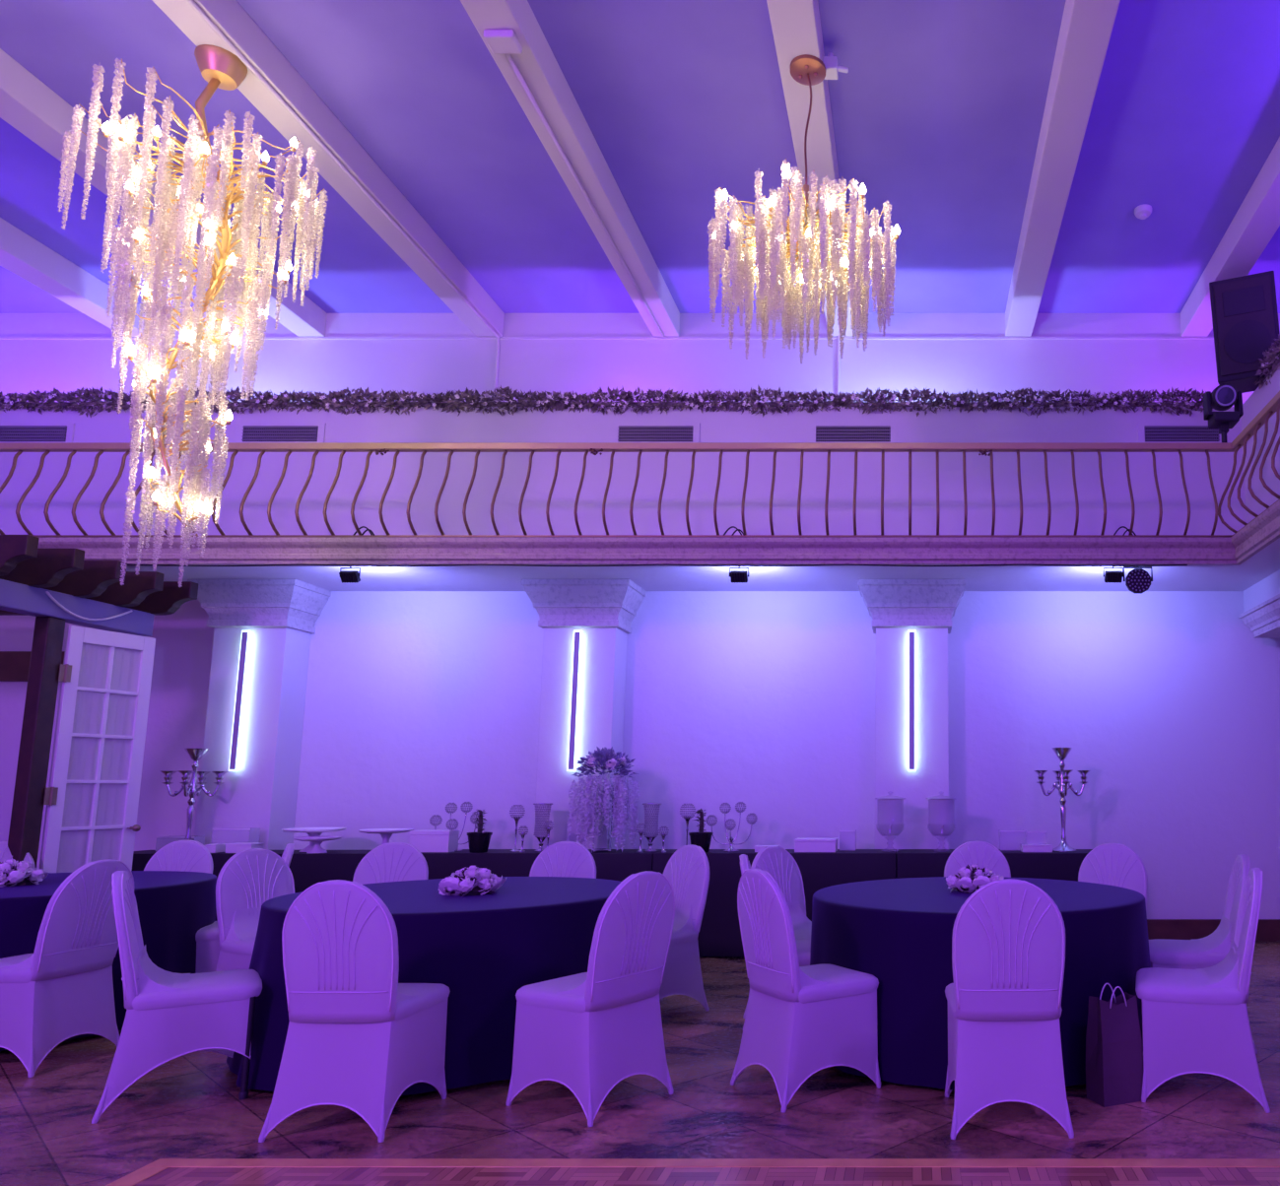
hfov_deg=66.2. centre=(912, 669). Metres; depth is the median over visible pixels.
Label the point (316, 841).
cake stand
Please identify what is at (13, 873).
flower centerpiece
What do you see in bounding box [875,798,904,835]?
dispenser
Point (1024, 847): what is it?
box
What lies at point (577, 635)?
light bar
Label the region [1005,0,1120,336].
ceiling beam
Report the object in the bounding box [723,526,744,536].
cable
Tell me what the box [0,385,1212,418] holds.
garland
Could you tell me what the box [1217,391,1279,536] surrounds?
balcony railing
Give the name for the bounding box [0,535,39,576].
rafter
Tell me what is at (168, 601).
rafter
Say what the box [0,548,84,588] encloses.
rafter
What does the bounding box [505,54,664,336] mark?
conduit
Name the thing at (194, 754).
bowl
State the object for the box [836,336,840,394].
conduit
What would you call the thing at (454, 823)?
candelabra
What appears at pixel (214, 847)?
box
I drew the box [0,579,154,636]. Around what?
beam
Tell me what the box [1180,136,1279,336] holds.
ceiling beam
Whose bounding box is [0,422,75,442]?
air vent
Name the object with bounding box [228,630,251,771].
light bar
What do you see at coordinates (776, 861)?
banquet chair
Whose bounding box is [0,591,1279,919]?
wall
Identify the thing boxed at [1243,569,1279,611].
wall
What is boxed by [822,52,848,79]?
junction box
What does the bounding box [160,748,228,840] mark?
candelabra
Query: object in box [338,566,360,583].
floodlight
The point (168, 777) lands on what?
candle cup
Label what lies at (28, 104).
ceiling beam
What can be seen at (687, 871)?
banquet chair
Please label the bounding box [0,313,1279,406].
wall
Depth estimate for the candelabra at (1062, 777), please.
7.61 m
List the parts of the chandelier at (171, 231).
bulb, bulb, bulb, bulb, bulb, bulb, bulb, bulb, bulb, bulb, stem, bulb, bulb, bulb, bulb, bulb, bulb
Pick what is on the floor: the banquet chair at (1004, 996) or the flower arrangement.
the banquet chair at (1004, 996)
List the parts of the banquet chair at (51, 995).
seat, backrest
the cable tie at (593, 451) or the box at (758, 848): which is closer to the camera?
the cable tie at (593, 451)
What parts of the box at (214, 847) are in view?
lid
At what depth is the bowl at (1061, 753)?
7.63 m
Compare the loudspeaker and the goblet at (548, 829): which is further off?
the loudspeaker
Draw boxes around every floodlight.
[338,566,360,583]
[729,566,748,583]
[1103,566,1123,583]
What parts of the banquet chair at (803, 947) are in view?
backrest, seat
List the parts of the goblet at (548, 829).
stem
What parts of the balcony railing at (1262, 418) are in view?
handrail, rail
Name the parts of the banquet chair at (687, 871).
seat, backrest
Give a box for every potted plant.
[467,809,492,853]
[688,808,713,852]
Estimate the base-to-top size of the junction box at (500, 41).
0.050 m
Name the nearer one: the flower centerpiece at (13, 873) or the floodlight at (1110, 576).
the flower centerpiece at (13, 873)
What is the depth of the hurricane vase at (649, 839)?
7.57 m
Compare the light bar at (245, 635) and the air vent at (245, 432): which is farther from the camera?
the air vent at (245, 432)
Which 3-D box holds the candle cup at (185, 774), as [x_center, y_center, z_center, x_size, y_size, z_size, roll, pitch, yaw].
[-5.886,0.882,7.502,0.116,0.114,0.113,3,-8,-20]
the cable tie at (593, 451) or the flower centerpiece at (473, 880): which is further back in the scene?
the cable tie at (593, 451)
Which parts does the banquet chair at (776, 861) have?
backrest, seat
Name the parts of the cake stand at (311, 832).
plate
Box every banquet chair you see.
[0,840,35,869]
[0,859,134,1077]
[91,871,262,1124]
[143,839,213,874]
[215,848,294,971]
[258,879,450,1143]
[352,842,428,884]
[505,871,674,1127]
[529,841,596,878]
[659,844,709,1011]
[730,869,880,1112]
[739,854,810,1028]
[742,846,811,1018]
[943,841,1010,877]
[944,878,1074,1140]
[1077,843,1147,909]
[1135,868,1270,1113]
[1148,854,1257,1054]
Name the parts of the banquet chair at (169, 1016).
backrest, seat, leg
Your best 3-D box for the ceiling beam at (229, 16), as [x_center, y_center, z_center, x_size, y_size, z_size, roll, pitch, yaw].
[-4.290,-4.291,3.275,0.270,0.260,12.400,0,-7,0]
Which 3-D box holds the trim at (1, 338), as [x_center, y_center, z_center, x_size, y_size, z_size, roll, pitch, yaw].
[-2.500,-3.356,9.399,13.800,0.020,0.012,0,-7,0]
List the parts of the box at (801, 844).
lid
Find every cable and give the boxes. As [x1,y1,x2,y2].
[45,591,133,620]
[127,563,1187,566]
[353,526,374,536]
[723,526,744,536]
[1113,526,1136,536]
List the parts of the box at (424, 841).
lid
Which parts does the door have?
handle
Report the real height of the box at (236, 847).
0.075 m
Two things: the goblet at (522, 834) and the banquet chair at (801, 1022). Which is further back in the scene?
the goblet at (522, 834)
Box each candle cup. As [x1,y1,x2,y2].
[160,771,176,785]
[177,770,195,785]
[197,771,210,785]
[211,771,228,785]
[1033,770,1047,784]
[1052,770,1060,784]
[1059,770,1072,784]
[1077,770,1090,784]
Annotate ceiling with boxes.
[0,0,1279,313]
[126,542,1279,591]
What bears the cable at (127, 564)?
attached to the fascia
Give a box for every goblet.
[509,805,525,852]
[518,825,528,852]
[543,820,553,847]
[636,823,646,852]
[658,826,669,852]
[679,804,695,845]
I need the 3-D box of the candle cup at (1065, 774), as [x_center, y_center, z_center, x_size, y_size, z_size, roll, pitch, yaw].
[1.238,0.874,7.473,0.116,0.114,0.113,0,-7,0]
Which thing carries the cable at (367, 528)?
attached to the balcony railing at (19, 447)
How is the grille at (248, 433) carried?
attached to the air vent at (245, 432)
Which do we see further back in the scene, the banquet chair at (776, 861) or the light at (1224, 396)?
the light at (1224, 396)
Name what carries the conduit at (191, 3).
attached to the ceiling beam at (229, 16)
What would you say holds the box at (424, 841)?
on the buffet table at (614, 865)
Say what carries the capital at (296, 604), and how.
attached to the pilaster at (261, 796)
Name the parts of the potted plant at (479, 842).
stem, pot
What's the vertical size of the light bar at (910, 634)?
1.210 m
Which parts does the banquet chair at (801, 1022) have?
backrest, seat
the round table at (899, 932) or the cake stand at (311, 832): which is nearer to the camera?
the round table at (899, 932)
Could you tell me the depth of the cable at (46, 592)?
6.63 m
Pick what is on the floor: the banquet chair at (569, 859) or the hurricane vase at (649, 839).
the banquet chair at (569, 859)
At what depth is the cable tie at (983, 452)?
7.21 m
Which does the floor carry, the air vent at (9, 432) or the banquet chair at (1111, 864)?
the banquet chair at (1111, 864)
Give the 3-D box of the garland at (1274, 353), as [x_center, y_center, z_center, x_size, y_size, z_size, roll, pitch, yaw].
[3.076,-2.768,6.571,0.295,0.349,3.230,0,-7,0]
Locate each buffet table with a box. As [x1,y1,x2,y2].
[131,850,370,921]
[420,849,667,881]
[652,849,896,956]
[896,849,1092,881]
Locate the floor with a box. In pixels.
[0,941,1279,1185]
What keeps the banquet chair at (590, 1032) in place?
on the floor
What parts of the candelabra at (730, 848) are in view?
crystal globe, crystal globe, crystal globe, arm, crystal globe, crystal globe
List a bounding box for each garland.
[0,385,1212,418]
[1253,334,1279,389]
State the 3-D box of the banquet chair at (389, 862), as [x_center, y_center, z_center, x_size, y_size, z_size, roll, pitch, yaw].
[-3.337,1.585,5.775,0.470,0.967,0.559,2,-8,-13]
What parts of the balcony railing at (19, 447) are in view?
handrail, rail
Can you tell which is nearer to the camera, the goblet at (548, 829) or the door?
the door
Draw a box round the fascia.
[37,499,1279,565]
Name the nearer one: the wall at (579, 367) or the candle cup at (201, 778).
the candle cup at (201, 778)
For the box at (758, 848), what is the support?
on the buffet table at (719, 934)
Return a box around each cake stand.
[281,827,346,852]
[293,835,341,853]
[358,828,412,844]
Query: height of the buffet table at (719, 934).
0.805 m
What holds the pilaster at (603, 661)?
attached to the wall at (418, 704)
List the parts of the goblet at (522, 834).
stem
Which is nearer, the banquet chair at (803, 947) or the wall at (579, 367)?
the banquet chair at (803, 947)
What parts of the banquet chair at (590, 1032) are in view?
seat, backrest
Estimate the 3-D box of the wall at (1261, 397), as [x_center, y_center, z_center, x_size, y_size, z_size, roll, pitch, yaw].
[3.090,-2.379,2.701,0.060,1.640,11.750,0,-7,0]
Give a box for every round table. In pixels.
[0,871,216,1051]
[226,876,621,1095]
[809,876,1150,1090]
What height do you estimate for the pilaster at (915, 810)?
3.000 m
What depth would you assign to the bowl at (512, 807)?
7.55 m
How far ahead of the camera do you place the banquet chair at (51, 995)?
4.44 m
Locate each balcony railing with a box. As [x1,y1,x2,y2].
[0,442,1235,537]
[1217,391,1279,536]
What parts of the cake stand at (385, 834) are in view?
plate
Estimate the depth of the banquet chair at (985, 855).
6.15 m
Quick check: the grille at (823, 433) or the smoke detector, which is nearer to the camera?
the smoke detector
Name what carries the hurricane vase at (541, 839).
on the buffet table at (614, 865)
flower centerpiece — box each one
[0,859,48,887]
[438,866,506,896]
[945,864,1004,893]
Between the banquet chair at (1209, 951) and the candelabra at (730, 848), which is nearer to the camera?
the banquet chair at (1209, 951)
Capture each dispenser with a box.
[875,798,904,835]
[927,798,955,835]
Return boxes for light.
[1123,566,1152,594]
[1203,383,1243,442]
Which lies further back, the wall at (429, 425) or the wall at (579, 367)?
the wall at (579, 367)
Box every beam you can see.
[0,48,327,336]
[0,217,145,336]
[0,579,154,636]
[152,0,504,336]
[460,0,679,336]
[766,0,855,336]
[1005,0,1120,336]
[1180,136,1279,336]
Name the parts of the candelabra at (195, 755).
arm, arm, stem, arm, arm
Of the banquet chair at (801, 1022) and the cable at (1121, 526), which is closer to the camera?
the banquet chair at (801, 1022)
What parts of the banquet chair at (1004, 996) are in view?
seat, backrest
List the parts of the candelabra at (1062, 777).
arm, stem, arm, arm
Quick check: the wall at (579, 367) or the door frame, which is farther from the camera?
the wall at (579, 367)
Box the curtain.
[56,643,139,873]
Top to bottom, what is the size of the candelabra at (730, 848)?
0.400 m
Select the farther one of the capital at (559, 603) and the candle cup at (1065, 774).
the capital at (559, 603)
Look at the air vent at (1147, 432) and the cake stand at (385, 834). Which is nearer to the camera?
the cake stand at (385, 834)
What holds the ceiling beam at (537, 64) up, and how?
attached to the ceiling at (938, 107)
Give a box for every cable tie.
[375,448,389,455]
[589,448,603,455]
[978,449,992,456]
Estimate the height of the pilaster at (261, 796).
3.000 m
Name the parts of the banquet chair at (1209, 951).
seat, backrest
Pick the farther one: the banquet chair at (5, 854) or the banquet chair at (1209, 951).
the banquet chair at (5, 854)
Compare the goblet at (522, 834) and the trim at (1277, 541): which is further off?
the goblet at (522, 834)
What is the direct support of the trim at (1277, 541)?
attached to the ceiling at (372, 578)
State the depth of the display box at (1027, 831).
7.45 m
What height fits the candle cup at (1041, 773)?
0.114 m
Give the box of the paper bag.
[1085,983,1144,1107]
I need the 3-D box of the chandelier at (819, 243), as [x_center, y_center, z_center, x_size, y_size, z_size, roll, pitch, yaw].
[-0.666,-2.926,5.795,1.182,1.804,1.202,1,-7,-10]
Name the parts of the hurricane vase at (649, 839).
stem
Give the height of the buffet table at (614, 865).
0.805 m
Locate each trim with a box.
[0,336,1213,339]
[0,651,65,681]
[126,538,1279,566]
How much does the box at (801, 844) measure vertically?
0.105 m
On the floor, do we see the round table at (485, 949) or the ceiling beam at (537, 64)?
the round table at (485, 949)
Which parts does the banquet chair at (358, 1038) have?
backrest, seat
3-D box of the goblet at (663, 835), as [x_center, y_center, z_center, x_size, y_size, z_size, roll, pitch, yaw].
[-2.005,1.371,7.456,0.082,0.207,0.084,0,-7,0]
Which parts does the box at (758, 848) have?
lid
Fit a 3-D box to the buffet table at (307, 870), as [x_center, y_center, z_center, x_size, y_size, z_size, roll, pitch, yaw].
[-5.239,1.891,7.518,2.367,0.800,0.485,0,-7,0]
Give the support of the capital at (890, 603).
attached to the pilaster at (915, 810)
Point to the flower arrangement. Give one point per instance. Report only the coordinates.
(602, 807)
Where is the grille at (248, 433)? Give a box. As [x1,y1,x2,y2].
[241,425,318,441]
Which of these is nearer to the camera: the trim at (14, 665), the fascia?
the fascia
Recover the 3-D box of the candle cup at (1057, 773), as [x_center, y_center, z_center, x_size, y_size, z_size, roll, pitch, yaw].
[1.238,0.919,7.824,0.116,0.114,0.113,0,-7,0]
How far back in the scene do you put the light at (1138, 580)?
7.22 m
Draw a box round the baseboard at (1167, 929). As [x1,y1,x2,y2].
[1146,919,1279,941]
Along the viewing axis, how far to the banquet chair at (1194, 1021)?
3.92 m
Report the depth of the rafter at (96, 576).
6.62 m
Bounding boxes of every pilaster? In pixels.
[194,627,310,850]
[533,627,627,849]
[875,627,948,858]
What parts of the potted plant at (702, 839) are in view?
stem, pot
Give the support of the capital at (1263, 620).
on the column
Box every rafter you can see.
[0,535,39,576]
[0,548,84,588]
[0,581,198,615]
[43,560,127,598]
[86,571,164,606]
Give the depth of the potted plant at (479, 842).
7.39 m
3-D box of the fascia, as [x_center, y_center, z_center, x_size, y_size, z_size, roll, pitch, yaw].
[-3.440,-1.570,1.951,11.920,0.205,10.470,0,-7,0]
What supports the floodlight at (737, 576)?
hanging from the ceiling at (372, 578)
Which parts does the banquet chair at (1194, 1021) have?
seat, backrest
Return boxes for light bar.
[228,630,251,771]
[567,630,582,771]
[907,630,915,771]
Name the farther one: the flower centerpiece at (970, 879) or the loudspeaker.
the loudspeaker
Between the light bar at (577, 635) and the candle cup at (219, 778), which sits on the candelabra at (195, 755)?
the candle cup at (219, 778)
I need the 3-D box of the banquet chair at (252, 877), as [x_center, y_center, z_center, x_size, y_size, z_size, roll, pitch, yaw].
[-3.628,1.522,5.290,0.559,0.967,0.470,-3,-8,22]
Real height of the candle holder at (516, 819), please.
0.376 m
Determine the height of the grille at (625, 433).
0.150 m
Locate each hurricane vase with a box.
[533,803,552,851]
[642,803,661,851]
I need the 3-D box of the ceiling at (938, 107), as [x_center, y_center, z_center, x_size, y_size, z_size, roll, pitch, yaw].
[-2.350,-4.463,3.347,14.100,0.100,12.500,0,-7,0]
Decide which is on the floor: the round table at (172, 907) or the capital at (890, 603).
the round table at (172, 907)
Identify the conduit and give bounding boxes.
[185,0,499,397]
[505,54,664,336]
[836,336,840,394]
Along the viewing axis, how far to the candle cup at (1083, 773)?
7.63 m
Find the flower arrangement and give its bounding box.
[566,746,640,852]
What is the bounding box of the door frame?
[7,616,66,868]
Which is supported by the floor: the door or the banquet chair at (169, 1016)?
the banquet chair at (169, 1016)
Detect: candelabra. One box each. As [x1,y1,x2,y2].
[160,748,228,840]
[429,802,478,851]
[706,802,757,852]
[1033,747,1090,852]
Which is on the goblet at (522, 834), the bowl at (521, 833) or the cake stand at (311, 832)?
the bowl at (521, 833)
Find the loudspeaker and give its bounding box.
[1209,270,1279,393]
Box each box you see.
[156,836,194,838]
[204,843,225,853]
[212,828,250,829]
[225,842,264,853]
[408,829,459,852]
[483,29,522,54]
[754,845,779,852]
[794,837,837,852]
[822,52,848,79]
[1020,844,1052,852]
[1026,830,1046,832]
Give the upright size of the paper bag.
0.473 m
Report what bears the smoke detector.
attached to the ceiling at (938, 107)
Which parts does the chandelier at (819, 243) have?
bulb, cord, bulb, bulb, bulb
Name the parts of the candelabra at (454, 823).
crystal globe, crystal globe, crystal globe, crystal globe, crystal globe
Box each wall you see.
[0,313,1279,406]
[0,406,1246,535]
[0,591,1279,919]
[1241,368,1279,523]
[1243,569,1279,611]
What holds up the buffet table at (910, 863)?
on the floor
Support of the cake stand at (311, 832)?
on the buffet table at (307, 870)
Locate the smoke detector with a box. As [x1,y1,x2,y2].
[1134,203,1151,219]
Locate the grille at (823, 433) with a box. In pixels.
[815,425,890,441]
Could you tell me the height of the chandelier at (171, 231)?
3.403 m
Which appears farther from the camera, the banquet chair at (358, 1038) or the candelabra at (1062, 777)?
the candelabra at (1062, 777)
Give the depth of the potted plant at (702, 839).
7.40 m
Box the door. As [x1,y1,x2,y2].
[39,625,155,874]
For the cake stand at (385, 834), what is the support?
on the buffet table at (307, 870)
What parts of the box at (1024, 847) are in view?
lid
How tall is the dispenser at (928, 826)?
0.486 m
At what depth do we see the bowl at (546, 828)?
7.50 m
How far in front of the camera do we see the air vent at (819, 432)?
8.58 m
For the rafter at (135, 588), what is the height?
0.260 m
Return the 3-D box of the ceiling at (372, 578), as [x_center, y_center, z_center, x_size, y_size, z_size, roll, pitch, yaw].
[-2.500,-1.515,2.675,13.800,0.120,11.920,0,-7,0]
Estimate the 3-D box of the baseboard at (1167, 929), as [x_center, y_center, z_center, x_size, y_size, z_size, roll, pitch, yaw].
[3.000,2.273,8.056,2.800,0.180,0.040,0,-7,0]
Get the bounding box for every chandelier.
[57,44,328,587]
[707,54,900,363]
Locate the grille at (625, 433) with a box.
[617,425,693,441]
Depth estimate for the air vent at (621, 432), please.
8.58 m
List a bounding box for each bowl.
[184,748,208,760]
[509,805,525,818]
[518,825,528,835]
[543,820,553,830]
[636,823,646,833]
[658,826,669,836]
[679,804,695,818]
[1051,747,1072,759]
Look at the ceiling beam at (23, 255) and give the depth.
8.40 m
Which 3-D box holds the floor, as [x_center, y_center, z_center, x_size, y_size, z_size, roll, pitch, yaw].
[-2.500,1.661,2.256,13.800,0.113,11.900,0,-7,0]
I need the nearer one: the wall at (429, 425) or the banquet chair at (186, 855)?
the banquet chair at (186, 855)
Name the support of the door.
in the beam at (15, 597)
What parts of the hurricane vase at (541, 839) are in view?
stem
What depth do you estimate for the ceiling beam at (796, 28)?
6.14 m
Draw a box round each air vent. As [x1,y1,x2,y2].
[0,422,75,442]
[235,422,326,442]
[611,422,700,442]
[808,422,896,442]
[1137,422,1221,442]
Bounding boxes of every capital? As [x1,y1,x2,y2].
[187,579,331,633]
[521,579,645,633]
[858,579,965,633]
[1238,594,1279,638]
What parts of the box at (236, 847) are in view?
lid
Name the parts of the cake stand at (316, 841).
plate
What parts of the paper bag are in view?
handle, handle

